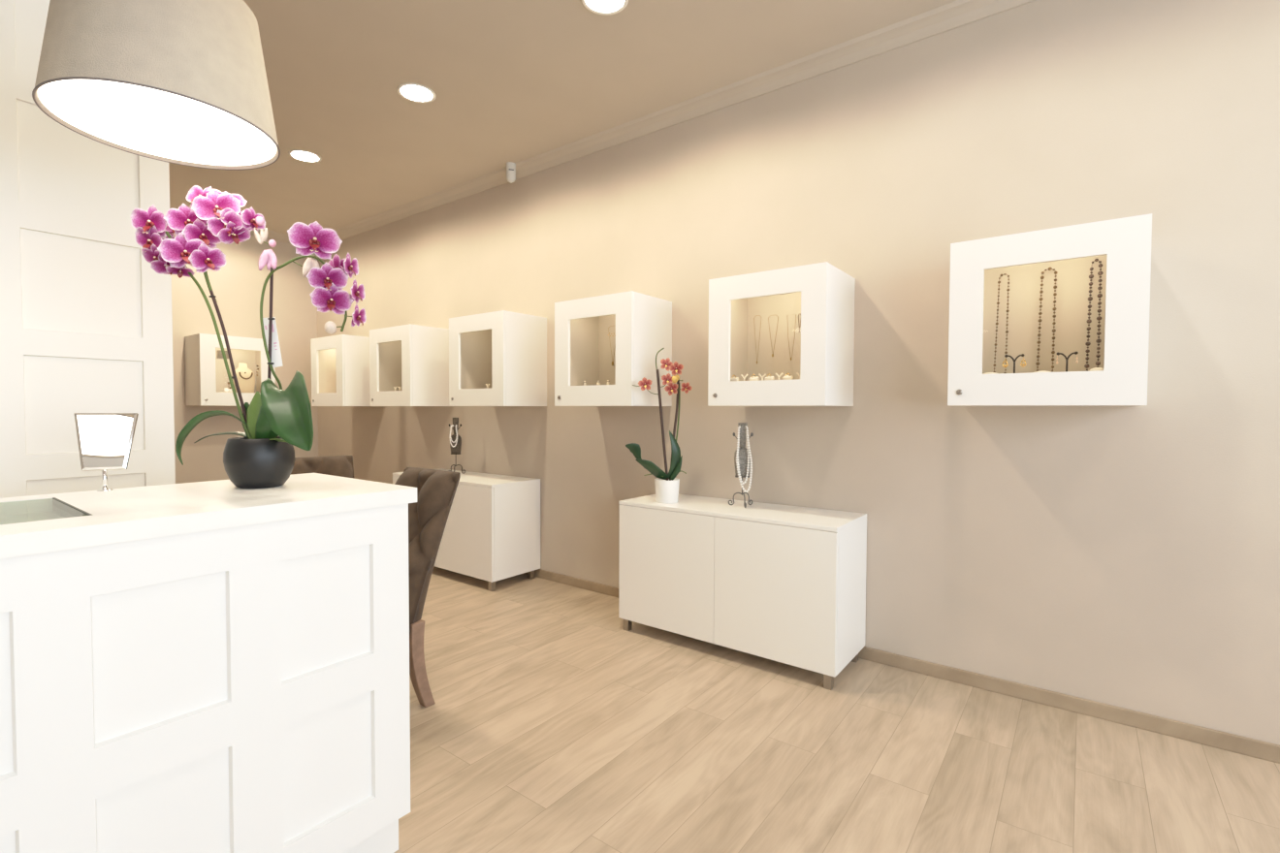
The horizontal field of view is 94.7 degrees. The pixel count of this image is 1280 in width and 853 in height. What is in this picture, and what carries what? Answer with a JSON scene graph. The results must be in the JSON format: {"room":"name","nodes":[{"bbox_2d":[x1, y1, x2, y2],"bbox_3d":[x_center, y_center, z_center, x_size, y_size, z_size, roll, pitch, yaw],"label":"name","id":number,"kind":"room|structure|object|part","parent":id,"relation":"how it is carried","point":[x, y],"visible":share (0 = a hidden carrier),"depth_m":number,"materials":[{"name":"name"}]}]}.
{"room":"shop","nodes":[
{"label":"shop","id":0,"kind":"room"},
{"bbox_2d":[0,0,175,498],"bbox_3d":[-2.731,-0.275,0.853,0.160,3.117,3.286,1,2,37],"label":"wall partition","id":1,"kind":"structure","parent":0,"point":[86,321],"depth_m":1.90,"materials":[{"name":"white"}]},
{"bbox_2d":[171,234,318,483],"bbox_3d":[-5.320,-0.411,4.221,0.100,3.060,5.752,1,2,37],"label":"wall","id":2,"kind":"structure","parent":0,"point":[237,287],"depth_m":5.84,"materials":[{"name":"beige paint"}]},
{"bbox_2d":[184,333,275,406],"bbox_3d":[-3.919,-0.522,5.648,0.416,0.647,0.610,1,2,37],"label":"display cabinet","id":3,"kind":"object","parent":2,"relation":"attached to","point":[206,376],"visible":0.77,"depth_m":5.47,"materials":[{"name":"white wood"}]},
{"bbox_2d":[219,382,232,392],"bbox_3d":[-3.909,-0.368,5.571,0.104,0.107,0.108,1,2,37],"label":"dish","id":4,"kind":"object","parent":3,"relation":"on","point":[225,390],"visible":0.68,"depth_m":5.56,"materials":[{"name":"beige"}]},
{"bbox_2d":[233,363,255,392],"bbox_3d":[-3.875,-0.470,5.771,0.096,0.300,0.184,1,2,37],"label":"bust","id":5,"kind":"object","parent":3,"relation":"on","point":[245,385],"visible":0.85,"depth_m":5.76,"materials":[{"name":"beige fabric"}]},
{"bbox_2d":[238,372,253,379],"bbox_3d":[-3.826,-0.492,5.726,0.016,0.072,0.119,1,2,37],"label":"necklace","id":6,"kind":"object","parent":5,"relation":"hanging from","point":[239,372],"visible":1,"depth_m":5.72,"materials":[{"name":"brown metal"}]},
{"bbox_3d":[-3.928,-0.632,5.519,0.100,0.004,0.100,1,2,37],"label":"glass shelf","id":7,"kind":"object","parent":3,"relation":"attached to","visible":0},
{"bbox_2d":[216,350,228,358],"bbox_3d":[-3.912,-0.674,5.531,0.050,0.075,0.090,1,2,37],"label":"box","id":8,"kind":"object","parent":7,"relation":"on","point":[218,352],"visible":0.59,"depth_m":5.50,"materials":[{"name":"brown"}]},
{"bbox_2d":[250,229,290,243],"bbox_3d":[-5.231,-1.911,4.114,0.110,0.056,5.552,1,2,37],"label":"trim","id":9,"kind":"structure","parent":2,"relation":"attached to","point":[279,237],"depth_m":6.08,"materials":[{"name":"beige paint"}]},
{"bbox_2d":[168,0,957,234],"bbox_3d":[-1.593,-1.897,1.434,9.346,0.100,5.852,1,2,37],"label":"ceiling","id":10,"kind":"structure","parent":0,"point":[515,81],"depth_m":3.16,"materials":[{"name":"beige paint"}]},
{"bbox_2d":[32,0,280,170],"bbox_3d":[-1.139,-1.279,1.411,0.461,1.131,0.461,1,2,37],"label":"pendant lamp","id":11,"kind":"object","parent":10,"relation":"hanging from","point":[184,82],"visible":1,"depth_m":1.31,"materials":[{"name":"beige fabric"}]},
{"bbox_2d":[37,79,276,165],"bbox_3d":[-1.141,-0.725,1.428,0.443,0.004,0.443,1,2,37],"label":"diffuser","id":12,"kind":"object","parent":11,"relation":"attached to","point":[165,120],"depth_m":1.39,"materials":[{"name":"white plastic"}]},
{"bbox_2d":[288,149,321,162],"bbox_3d":[-2.391,-1.928,4.208,0.206,0.007,0.206,1,2,37],"label":"recessed light","id":13,"kind":"object","parent":10,"relation":"in","point":[301,155],"visible":1,"depth_m":4.21,"materials":[{"name":"white"}]},
{"bbox_2d":[397,83,435,102],"bbox_3d":[-1.274,-1.899,3.361,0.206,0.007,0.206,1,2,37],"label":"recessed light","id":14,"kind":"object","parent":10,"relation":"in","point":[413,92],"visible":1,"depth_m":3.35,"materials":[{"name":"white"}]},
{"bbox_2d":[506,161,515,183],"bbox_3d":[-0.963,-1.867,4.376,0.071,0.150,0.161,0,2,-18],"label":"sensor","id":15,"kind":"object","parent":10,"relation":"attached to","point":[510,167],"visible":1,"depth_m":4.31,"materials":[{"name":"white plastic"}]},
{"bbox_2d":[581,0,628,15],"bbox_3d":[-0.154,-1.872,2.582,0.206,0.007,0.206,1,2,37],"label":"recessed light","id":16,"kind":"object","parent":10,"relation":"in","point":[600,7],"visible":1,"depth_m":2.63,"materials":[{"name":"white"}]},
{"bbox_2d":[316,0,1279,745],"bbox_3d":[0.133,-0.379,3.776,9.346,3.060,0.100,1,2,37],"label":"wall","id":17,"kind":"structure","parent":0,"point":[1128,558],"depth_m":2.69,"materials":[{"name":"beige paint"}]},
{"bbox_2d":[310,334,370,406],"bbox_3d":[-2.809,-0.519,5.667,0.610,0.647,0.416,1,2,37],"label":"display cabinet","id":18,"kind":"object","parent":17,"relation":"attached to","point":[339,363],"visible":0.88,"depth_m":5.47,"materials":[{"name":"white wood"}]},
{"bbox_3d":[-2.925,-0.515,5.513,0.610,0.647,0.018,1,2,37],"label":"door","id":19,"kind":"part","parent":18,"relation":"part of","materials":[{"name":"white paint"}]},
{"bbox_2d":[369,323,448,406],"bbox_3d":[-1.945,-0.497,5.016,0.610,0.647,0.416,1,2,37],"label":"display cabinet","id":20,"kind":"object","parent":17,"relation":"attached to","point":[414,359],"visible":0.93,"depth_m":4.86,"materials":[{"name":"white wood"}]},
{"bbox_3d":[-2.061,-0.493,4.862,0.610,0.647,0.018,1,2,37],"label":"door","id":21,"kind":"part","parent":20,"relation":"part of","materials":[{"name":"white paint"}]},
{"bbox_2d":[448,310,546,406],"bbox_3d":[-1.049,-0.474,4.341,0.610,0.647,0.416,1,2,37],"label":"display cabinet","id":22,"kind":"object","parent":17,"relation":"attached to","point":[506,351],"visible":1,"depth_m":4.21,"materials":[{"name":"white wood"}]},
{"bbox_3d":[-1.165,-0.470,4.187,0.610,0.647,0.018,1,2,37],"label":"door","id":23,"kind":"part","parent":22,"relation":"part of","materials":[{"name":"white paint"}]},
{"bbox_2d":[554,290,671,406],"bbox_3d":[-0.170,-0.452,3.679,0.610,0.647,0.416,1,2,37],"label":"display cabinet","id":24,"kind":"object","parent":17,"relation":"attached to","point":[641,324],"visible":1,"depth_m":3.56,"materials":[{"name":"white wood"}]},
{"bbox_3d":[-0.286,-0.447,3.525,0.610,0.647,0.018,1,2,37],"label":"door","id":25,"kind":"part","parent":24,"relation":"part of","materials":[{"name":"white paint"}]},
{"bbox_2d":[608,325,615,365],"bbox_3d":[-0.180,-0.534,3.898,0.083,0.265,0.013,1,2,37],"label":"chain","id":26,"kind":"object","parent":24,"relation":"in","point":[611,326],"visible":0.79,"depth_m":3.90,"materials":[{"name":"brown metal"}]},
{"bbox_2d":[313,0,1036,244],"bbox_3d":[0.075,-1.878,3.648,9.146,0.056,0.110,1,2,37],"label":"trim","id":27,"kind":"structure","parent":17,"relation":"attached to","point":[957,14],"depth_m":3.29,"materials":[{"name":"beige paint"}]},
{"bbox_2d":[707,261,855,406],"bbox_3d":[0.718,-0.429,3.010,0.610,0.647,0.416,1,2,37],"label":"display cabinet","id":28,"kind":"object","parent":17,"relation":"attached to","point":[822,355],"visible":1,"depth_m":2.92,"materials":[{"name":"white wood"}]},
{"bbox_2d":[730,375,738,381],"bbox_3d":[0.486,-0.246,3.030,0.042,0.040,0.034,1,2,37],"label":"pad","id":29,"kind":"object","parent":28,"relation":"on","point":[735,378],"visible":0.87,"depth_m":3.02,"materials":[{"name":"beige fabric"}]},
{"bbox_2d":[749,374,759,381],"bbox_3d":[0.574,-0.244,2.964,0.042,0.040,0.034,1,2,37],"label":"pad","id":30,"kind":"object","parent":28,"relation":"on","point":[755,378],"visible":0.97,"depth_m":2.95,"materials":[{"name":"beige fabric"}]},
{"bbox_2d":[753,315,761,363],"bbox_3d":[0.650,-0.483,3.274,0.046,0.269,0.008,1,2,37],"label":"chain","id":31,"kind":"object","parent":28,"relation":"in","point":[756,315],"visible":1,"depth_m":3.28,"materials":[{"name":"brown metal"}]},
{"bbox_2d":[765,373,774,380],"bbox_3d":[0.641,-0.243,2.913,0.042,0.040,0.034,1,2,37],"label":"pad","id":32,"kind":"object","parent":28,"relation":"on","point":[767,377],"visible":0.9,"depth_m":2.90,"materials":[{"name":"beige fabric"}]},
{"bbox_2d":[768,315,778,356],"bbox_3d":[0.725,-0.493,3.217,0.062,0.230,0.008,1,2,37],"label":"chain","id":33,"kind":"object","parent":28,"relation":"in","point":[771,315],"visible":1,"depth_m":3.22,"materials":[{"name":"brown metal"}]},
{"bbox_2d":[782,373,793,380],"bbox_3d":[0.717,-0.241,2.856,0.042,0.040,0.034,1,2,37],"label":"pad","id":34,"kind":"object","parent":28,"relation":"on","point":[786,377],"visible":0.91,"depth_m":2.85,"materials":[{"name":"beige fabric"}]},
{"bbox_2d":[787,314,796,360],"bbox_3d":[0.808,-0.476,3.155,0.050,0.245,0.008,1,2,37],"label":"chain","id":35,"kind":"object","parent":28,"relation":"in","point":[793,314],"visible":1,"depth_m":3.15,"materials":[{"name":"brown metal"}]},
{"bbox_2d":[523,569,1279,764],"bbox_3d":[0.093,1.120,3.773,9.146,0.063,0.015,1,2,37],"label":"baseboard","id":36,"kind":"structure","parent":17,"relation":"attached to","point":[1257,749],"depth_m":2.49,"materials":[{"name":"brown wood"}]},
{"bbox_2d":[947,213,1151,406],"bbox_3d":[1.604,-0.406,2.342,0.610,0.647,0.416,1,2,37],"label":"display cabinet","id":37,"kind":"object","parent":17,"relation":"attached to","point":[1123,245],"visible":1,"depth_m":2.30,"materials":[{"name":"white paint"}]},
{"bbox_2d":[992,273,1009,373],"bbox_3d":[1.573,-0.439,2.566,0.056,0.451,0.013,1,2,37],"label":"beaded necklace","id":38,"kind":"object","parent":37,"relation":"on","point":[1002,274],"visible":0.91,"depth_m":2.56,"materials":[{"name":"brown metal"}]},
{"bbox_2d":[1004,353,1024,373],"bbox_3d":[1.466,-0.242,2.308,0.066,0.083,0.024,1,2,37],"label":"stand","id":39,"kind":"object","parent":37,"relation":"on","point":[1022,355],"visible":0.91,"depth_m":2.31,"materials":[{"name":"grey metal"}]},
{"bbox_2d":[1020,356,1026,367],"bbox_3d":[1.487,-0.251,2.287,0.020,0.041,0.008,1,2,37],"label":"earring","id":40,"kind":"object","parent":39,"relation":"hanging from","point":[1025,364],"visible":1,"depth_m":2.29,"materials":[{"name":"gold metal"}]},
{"bbox_2d":[1035,267,1057,371],"bbox_3d":[1.702,-0.437,2.468,0.068,0.456,0.014,1,2,37],"label":"beaded necklace","id":41,"kind":"object","parent":37,"relation":"on","point":[1054,308],"visible":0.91,"depth_m":2.46,"materials":[{"name":"brown metal"}]},
{"bbox_2d":[1056,352,1078,371],"bbox_3d":[1.599,-0.238,2.208,0.066,0.083,0.024,1,2,37],"label":"stand","id":42,"kind":"object","parent":37,"relation":"on","point":[1058,353],"visible":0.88,"depth_m":2.21,"materials":[{"name":"grey metal"}]},
{"bbox_3d":[1.611,-0.264,2.198,0.036,0.031,0.012,1,2,37],"label":"arm","id":43,"kind":"part","parent":42,"relation":"part of","materials":[{"name":"grey metal"}]},
{"bbox_2d":[1084,258,1103,371],"bbox_3d":[1.827,-0.442,2.374,0.053,0.464,0.018,1,2,37],"label":"beaded necklace","id":44,"kind":"object","parent":37,"relation":"on","point":[1091,275],"visible":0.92,"depth_m":2.37,"materials":[{"name":"black"}]},
{"bbox_2d":[1088,367,1103,371],"bbox_3d":[1.678,-0.206,2.161,0.046,0.022,0.044,0,2,-1],"label":"cushion","id":45,"kind":"object","parent":37,"relation":"on","point":[1095,368],"visible":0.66,"depth_m":2.15,"materials":[{"name":"beige fabric"}]},
{"bbox_2d":[393,566,1279,852],"bbox_3d":[-1.604,1.261,1.526,9.346,0.100,5.852,1,2,37],"label":"floor","id":46,"kind":"structure","parent":0,"point":[552,726],"depth_m":2.11,"materials":[{"name":"brown wood"}]},
{"bbox_2d":[0,473,416,852],"bbox_3d":[-1.753,0.715,0.674,0.618,1.040,2.935,1,2,37],"label":"counter","id":47,"kind":"object","parent":46,"relation":"on","point":[220,666],"depth_m":1.29,"materials":[{"name":"white wood"}]},
{"bbox_2d":[0,512,63,524],"bbox_3d":[-1.590,0.225,0.914,0.390,0.005,1.036,1,2,37],"label":"display tray","id":48,"kind":"object","parent":47,"relation":"on","point":[6,518],"depth_m":1.37,"materials":[{"name":"grey fabric"}]},
{"bbox_2d":[73,413,138,491],"bbox_3d":[-1.425,0.067,1.571,0.129,0.205,0.061,-1,2,-31],"label":"mirror","id":49,"kind":"object","parent":47,"relation":"on","point":[105,440],"visible":1,"depth_m":1.57,"materials":[{"name":"silver metal"}]},
{"bbox_3d":[-1.417,0.138,1.561,0.011,0.059,0.011,-1,2,-31],"label":"stem","id":50,"kind":"part","parent":49,"relation":"part of","materials":[{"name":"silver metal"}]},
{"bbox_2d":[76,415,133,468],"bbox_3d":[-1.423,0.038,1.567,0.116,0.142,0.001,-1,-13,-31],"label":"mirror glass","id":51,"kind":"object","parent":49,"relation":"attached to","point":[104,438],"depth_m":1.57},
{"bbox_2d":[0,473,416,559],"bbox_3d":[-1.752,0.216,0.659,0.618,0.040,2.935,1,2,37],"label":"countertop","id":52,"kind":"structure","parent":47,"relation":"on","point":[138,513],"depth_m":1.37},
{"bbox_2d":[129,185,366,488],"bbox_3d":[-1.077,-0.249,1.635,0.609,0.838,0.199,0,2,4],"label":"potted orchid","id":53,"kind":"object","parent":47,"relation":"on","point":[275,420],"visible":1,"depth_m":1.61,"materials":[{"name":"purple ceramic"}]},
{"bbox_3d":[-1.331,-0.510,1.603,0.097,0.076,0.015,21,16,7],"label":"flower","id":54,"kind":"part","parent":53,"relation":"part of","materials":[{"name":"pink plant"}]},
{"bbox_3d":[-1.330,-0.561,1.602,0.108,0.086,0.016,8,10,2],"label":"flower","id":55,"kind":"part","parent":53,"relation":"part of","materials":[{"name":"pink plant"}]},
{"bbox_3d":[-1.315,-0.463,1.600,0.082,0.065,0.012,11,33,10],"label":"flower","id":56,"kind":"part","parent":53,"relation":"part of","materials":[{"name":"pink plant"}]},
{"bbox_3d":[-1.288,-0.442,1.605,0.079,0.012,0.062,-15,-41,-9],"label":"flower","id":57,"kind":"part","parent":53,"relation":"part of","materials":[{"name":"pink plant"}]},
{"bbox_3d":[-1.299,-0.564,1.656,0.082,0.065,0.012,10,-3,-25],"label":"flower","id":58,"kind":"part","parent":53,"relation":"part of","materials":[{"name":"pink plant"}]},
{"bbox_3d":[-1.262,-0.430,1.618,0.065,0.010,0.051,5,-37,-40],"label":"flower","id":59,"kind":"part","parent":53,"relation":"part of","materials":[{"name":"purple plant"}]},
{"bbox_3d":[-1.224,-0.475,1.585,0.117,0.092,0.018,-15,17,-41],"label":"flower","id":60,"kind":"part","parent":53,"relation":"part of","materials":[{"name":"pink plant"}]},
{"bbox_3d":[-1.245,-0.571,1.623,0.016,0.086,0.108,8,18,41],"label":"flower","id":61,"kind":"part","parent":53,"relation":"part of","materials":[{"name":"pink plant"}]},
{"bbox_3d":[-1.206,-0.635,1.624,0.097,0.076,0.015,16,-12,14],"label":"flower","id":62,"kind":"part","parent":53,"relation":"part of","materials":[{"name":"pink plant"}]},
{"bbox_3d":[-1.200,-0.530,1.615,0.015,0.079,0.100,10,20,29],"label":"flower","id":63,"kind":"part","parent":53,"relation":"part of","materials":[{"name":"pink plant"}]},
{"bbox_3d":[-1.181,-0.460,1.607,0.015,0.076,0.097,11,24,24],"label":"flower","id":64,"kind":"part","parent":53,"relation":"part of","materials":[{"name":"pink plant"}]},
{"bbox_3d":[-1.203,-0.247,1.640,0.265,0.616,0.020,0,2,6],"label":"flower stem","id":65,"kind":"part","parent":53,"relation":"part of","materials":[{"name":"green plant"}]},
{"bbox_3d":[-1.150,-0.599,1.601,0.117,0.092,0.018,-20,10,-23],"label":"flower","id":66,"kind":"part","parent":53,"relation":"part of","materials":[{"name":"pink plant"}]},
{"bbox_3d":[-1.126,-0.553,1.602,0.094,0.074,0.014,-25,26,-8],"label":"flower","id":67,"kind":"part","parent":53,"relation":"part of","materials":[{"name":"pink plant"}]},
{"bbox_3d":[-1.154,-0.636,1.647,0.094,0.074,0.014,-1,-28,-40],"label":"flower","id":68,"kind":"part","parent":53,"relation":"part of","materials":[{"name":"pink plant"}]},
{"bbox_3d":[-1.147,-0.482,1.650,0.163,0.273,0.024,0,2,0],"label":"flower stem","id":69,"kind":"part","parent":53,"relation":"part of","materials":[{"name":"green plant"}]},
{"bbox_3d":[-1.112,-0.530,1.614,0.082,0.065,0.012,-26,58,-36],"label":"flower","id":70,"kind":"part","parent":53,"relation":"part of","materials":[{"name":"pink plant"}]},
{"bbox_3d":[-1.108,-0.570,1.621,0.013,0.067,0.085,8,-4,40],"label":"flower","id":71,"kind":"part","parent":53,"relation":"part of","materials":[{"name":"pink plant"}]},
{"bbox_3d":[-1.069,-0.575,1.628,0.012,0.065,0.082,6,3,12],"label":"flower","id":72,"kind":"part","parent":53,"relation":"part of","materials":[{"name":"pink plant"}]},
{"bbox_2d":[223,436,295,488],"bbox_3d":[-1.069,0.100,1.659,0.171,0.138,0.171,0,2,0],"label":"flower pot","id":73,"kind":"object","parent":53,"relation":"attached to","point":[249,462],"depth_m":1.60,"materials":[{"name":"black ceramic"}]},
{"bbox_3d":[-1.053,-0.529,1.638,0.034,0.048,0.019,-1,2,-24],"label":"closed flower","id":74,"kind":"part","parent":53,"relation":"part of","materials":[{"name":"white plant"}]},
{"bbox_3d":[-1.029,-0.461,1.630,0.045,0.063,0.020,0,2,-18],"label":"closed flower","id":75,"kind":"part","parent":53,"relation":"part of","materials":[{"name":"pink plant"}]},
{"bbox_2d":[262,317,283,367],"bbox_3d":[-1.045,-0.239,1.675,0.058,0.145,0.004,0,2,-3],"label":"plant tag","id":76,"kind":"object","parent":53,"relation":"hanging from","point":[276,360],"visible":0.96,"depth_m":1.68,"materials":[{"name":"white"}]},
{"bbox_3d":[-0.945,-0.216,1.664,0.243,0.526,0.040,0,2,0],"label":"flower stem","id":77,"kind":"part","parent":53,"relation":"part of","materials":[{"name":"green plant"}]},
{"bbox_3d":[-0.915,-0.444,1.641,0.043,0.061,0.019,0,2,-19],"label":"closed flower","id":78,"kind":"part","parent":53,"relation":"part of","materials":[{"name":"white plant"}]},
{"bbox_3d":[-0.885,-0.514,1.606,0.132,0.104,0.020,4,-6,-30],"label":"flower","id":79,"kind":"part","parent":53,"relation":"part of","materials":[{"name":"pink plant"}]},
{"bbox_3d":[-0.851,-0.407,1.607,0.102,0.081,0.016,-5,12,-24],"label":"flower","id":80,"kind":"part","parent":53,"relation":"part of","materials":[{"name":"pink plant"}]},
{"bbox_3d":[-0.841,-0.350,1.609,0.106,0.083,0.016,4,10,-26],"label":"flower","id":81,"kind":"part","parent":53,"relation":"part of","materials":[{"name":"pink plant"}]},
{"bbox_3d":[-0.857,-0.457,1.672,0.082,0.065,0.012,1,2,15],"label":"flower","id":82,"kind":"part","parent":53,"relation":"part of","materials":[{"name":"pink plant"}]},
{"bbox_3d":[-0.808,-0.450,1.642,0.013,0.069,0.088,6,10,-1],"label":"flower","id":83,"kind":"part","parent":53,"relation":"part of","materials":[{"name":"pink plant"}]},
{"bbox_3d":[-0.790,-0.379,1.644,0.013,0.067,0.085,6,10,-1],"label":"flower","id":84,"kind":"part","parent":53,"relation":"part of","materials":[{"name":"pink plant"}]},
{"bbox_3d":[-0.782,-0.309,1.636,0.012,0.065,0.082,8,12,-2],"label":"flower","id":85,"kind":"part","parent":53,"relation":"part of","materials":[{"name":"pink plant"}]},
{"bbox_2d":[290,455,354,479],"bbox_3d":[-1.679,0.673,3.151,0.430,0.980,0.705,-1,2,-39],"label":"tufted chair","id":86,"kind":"object","parent":46,"relation":"on","point":[335,465],"visible":0.12,"depth_m":3.37,"materials":[{"name":"brown fabric"}]},
{"bbox_2d":[394,467,460,707],"bbox_3d":[-1.151,0.695,2.468,0.430,0.980,0.705,1,2,37],"label":"tufted chair","id":87,"kind":"object","parent":46,"relation":"on","point":[428,517],"visible":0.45,"depth_m":2.50,"materials":[{"name":"brown fabric"}]},
{"bbox_3d":[-0.924,0.998,2.481,0.060,0.375,0.111,1,2,37],"label":"leg","id":88,"kind":"part","parent":87,"relation":"part of","materials":[{"name":"brown wood"}]},
{"bbox_3d":[-1.041,0.522,2.609,0.420,0.642,0.339,1,2,37],"label":"backrest","id":89,"kind":"part","parent":87,"relation":"part of","materials":[{"name":"brown fabric"}]},
{"bbox_2d":[392,468,540,591],"bbox_3d":[-1.373,0.753,4.590,1.242,0.740,0.450,1,2,37],"label":"sideboard","id":90,"kind":"object","parent":46,"relation":"on","point":[492,532],"visible":0.71,"depth_m":4.20,"materials":[{"name":"white paint"}]},
{"bbox_3d":[-1.751,0.727,4.604,0.618,0.649,0.018,1,2,37],"label":"door","id":91,"kind":"part","parent":90,"relation":"part of","materials":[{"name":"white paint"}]},
{"bbox_2d":[448,417,465,473],"bbox_3d":[-1.477,0.153,4.683,0.133,0.448,0.132,0,2,9],"label":"stand","id":92,"kind":"object","parent":90,"relation":"on","point":[456,450],"visible":0.75,"depth_m":4.67,"materials":[{"name":"brown metal"}]},
{"bbox_2d":[448,424,457,447],"bbox_3d":[-1.467,0.071,4.681,0.073,0.187,0.065,0,2,9],"label":"pearl necklace","id":93,"kind":"object","parent":92,"relation":"hanging from","point":[456,440],"visible":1,"depth_m":4.65,"materials":[{"name":"white"}]},
{"bbox_3d":[-1.372,0.393,4.580,1.242,0.020,0.450,1,2,37],"label":"panel","id":94,"kind":"part","parent":90,"relation":"part of","materials":[{"name":"white paint"}]},
{"bbox_3d":[-1.256,0.740,4.231,0.618,0.649,0.018,1,2,37],"label":"door","id":95,"kind":"part","parent":90,"relation":"part of","materials":[{"name":"white paint"}]},
{"bbox_3d":[-1.028,1.104,4.095,0.036,0.069,0.036,1,2,37],"label":"leg","id":96,"kind":"part","parent":90,"relation":"part of","materials":[{"name":"silver metal"}]},
{"bbox_3d":[-0.810,1.096,4.385,0.036,0.069,0.036,1,2,37],"label":"leg","id":97,"kind":"part","parent":90,"relation":"part of","materials":[{"name":"silver metal"}]},
{"bbox_2d":[618,493,866,690],"bbox_3d":[0.511,0.801,3.171,1.242,0.740,0.450,1,2,37],"label":"sideboard","id":98,"kind":"object","parent":46,"relation":"on","point":[784,584],"visible":0.94,"depth_m":2.90,"materials":[{"name":"white paint"}]},
{"bbox_3d":[-0.071,1.128,3.374,0.036,0.069,0.036,1,2,37],"label":"leg","id":99,"kind":"part","parent":98,"relation":"part of","materials":[{"name":"silver metal"}]},
{"bbox_2d":[625,348,692,503],"bbox_3d":[0.104,-0.009,3.297,0.362,0.868,0.140,0,2,-15],"label":"potted orchid","id":100,"kind":"object","parent":98,"relation":"on","point":[666,483],"visible":1,"depth_m":3.29,"materials":[{"name":"plant"}]},
{"bbox_3d":[0.029,-0.238,3.281,0.083,0.075,0.006,-8,6,5],"label":"flower","id":101,"kind":"part","parent":100,"relation":"part of","materials":[{"name":"red plant"}]},
{"bbox_3d":[0.110,-0.362,3.301,0.049,0.161,0.007,0,2,0],"label":"flower stem","id":102,"kind":"part","parent":100,"relation":"part of","materials":[{"name":"green plant"}]},
{"bbox_3d":[0.125,-0.007,3.311,0.073,0.628,0.016,0,2,0],"label":"flower stem","id":103,"kind":"part","parent":100,"relation":"part of","materials":[{"name":"brown"}]},
{"bbox_3d":[0.148,-0.349,3.279,0.080,0.072,0.006,20,-7,-10],"label":"flower","id":104,"kind":"part","parent":100,"relation":"part of","materials":[{"name":"pink plant"}]},
{"bbox_3d":[0.153,0.361,3.322,0.140,0.128,0.140,0,2,0],"label":"pot","id":105,"kind":"part","parent":100,"relation":"part of","materials":[{"name":"white ceramic"}]},
{"bbox_3d":[0.154,-0.263,3.281,0.080,0.072,0.006,10,0,-12],"label":"flower","id":106,"kind":"part","parent":100,"relation":"part of","materials":[{"name":"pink plant"}]},
{"bbox_3d":[0.176,-0.214,3.282,0.083,0.075,0.006,-15,9,10],"label":"flower","id":107,"kind":"part","parent":100,"relation":"part of","materials":[{"name":"pink plant"}]},
{"bbox_3d":[0.193,0.012,3.322,0.058,0.591,0.014,0,2,0],"label":"flower stem","id":108,"kind":"part","parent":100,"relation":"part of","materials":[{"name":"brown"}]},
{"bbox_3d":[0.202,-0.325,3.278,0.086,0.078,0.006,-5,6,8],"label":"flower","id":109,"kind":"part","parent":100,"relation":"part of","materials":[{"name":"pink plant"}]},
{"bbox_3d":[0.198,0.026,3.330,0.057,0.544,0.014,0,2,0],"label":"flower stem","id":110,"kind":"part","parent":100,"relation":"part of","materials":[{"name":"green plant"}]},
{"bbox_3d":[0.258,-0.219,3.283,0.071,0.064,0.005,26,-1,-17],"label":"flower","id":111,"kind":"part","parent":100,"relation":"part of","materials":[{"name":"pink plant"}]},
{"bbox_3d":[0.134,0.775,3.185,0.618,0.649,0.018,1,2,37],"label":"door","id":112,"kind":"part","parent":98,"relation":"part of","materials":[{"name":"white paint"}]},
{"bbox_2d":[728,422,753,508],"bbox_3d":[0.541,0.205,3.161,0.133,0.448,0.132,0,2,9],"label":"stand","id":113,"kind":"object","parent":98,"relation":"on","point":[743,453],"visible":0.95,"depth_m":3.15,"materials":[{"name":"grey metal"}]},
{"bbox_2d":[736,425,752,492],"bbox_3d":[0.557,0.168,3.154,0.087,0.364,0.068,0,2,9],"label":"pearl necklace","id":114,"kind":"object","parent":113,"relation":"hanging from","point":[747,428],"visible":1,"depth_m":3.13,"materials":[{"name":"white"}]},
{"bbox_3d":[0.512,0.441,3.160,1.242,0.020,0.450,1,2,37],"label":"panel","id":115,"kind":"part","parent":98,"relation":"part of","materials":[{"name":"white paint"}]},
{"bbox_3d":[0.629,0.788,2.811,0.618,0.649,0.018,1,2,37],"label":"door","id":116,"kind":"part","parent":98,"relation":"part of","materials":[{"name":"white paint"}]},
{"bbox_3d":[0.857,1.152,2.675,0.036,0.069,0.036,1,2,37],"label":"leg","id":117,"kind":"part","parent":98,"relation":"part of","materials":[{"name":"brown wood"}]},
{"bbox_3d":[1.075,1.144,2.965,0.036,0.069,0.036,1,2,37],"label":"leg","id":118,"kind":"part","parent":98,"relation":"part of","materials":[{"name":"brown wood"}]}
]}

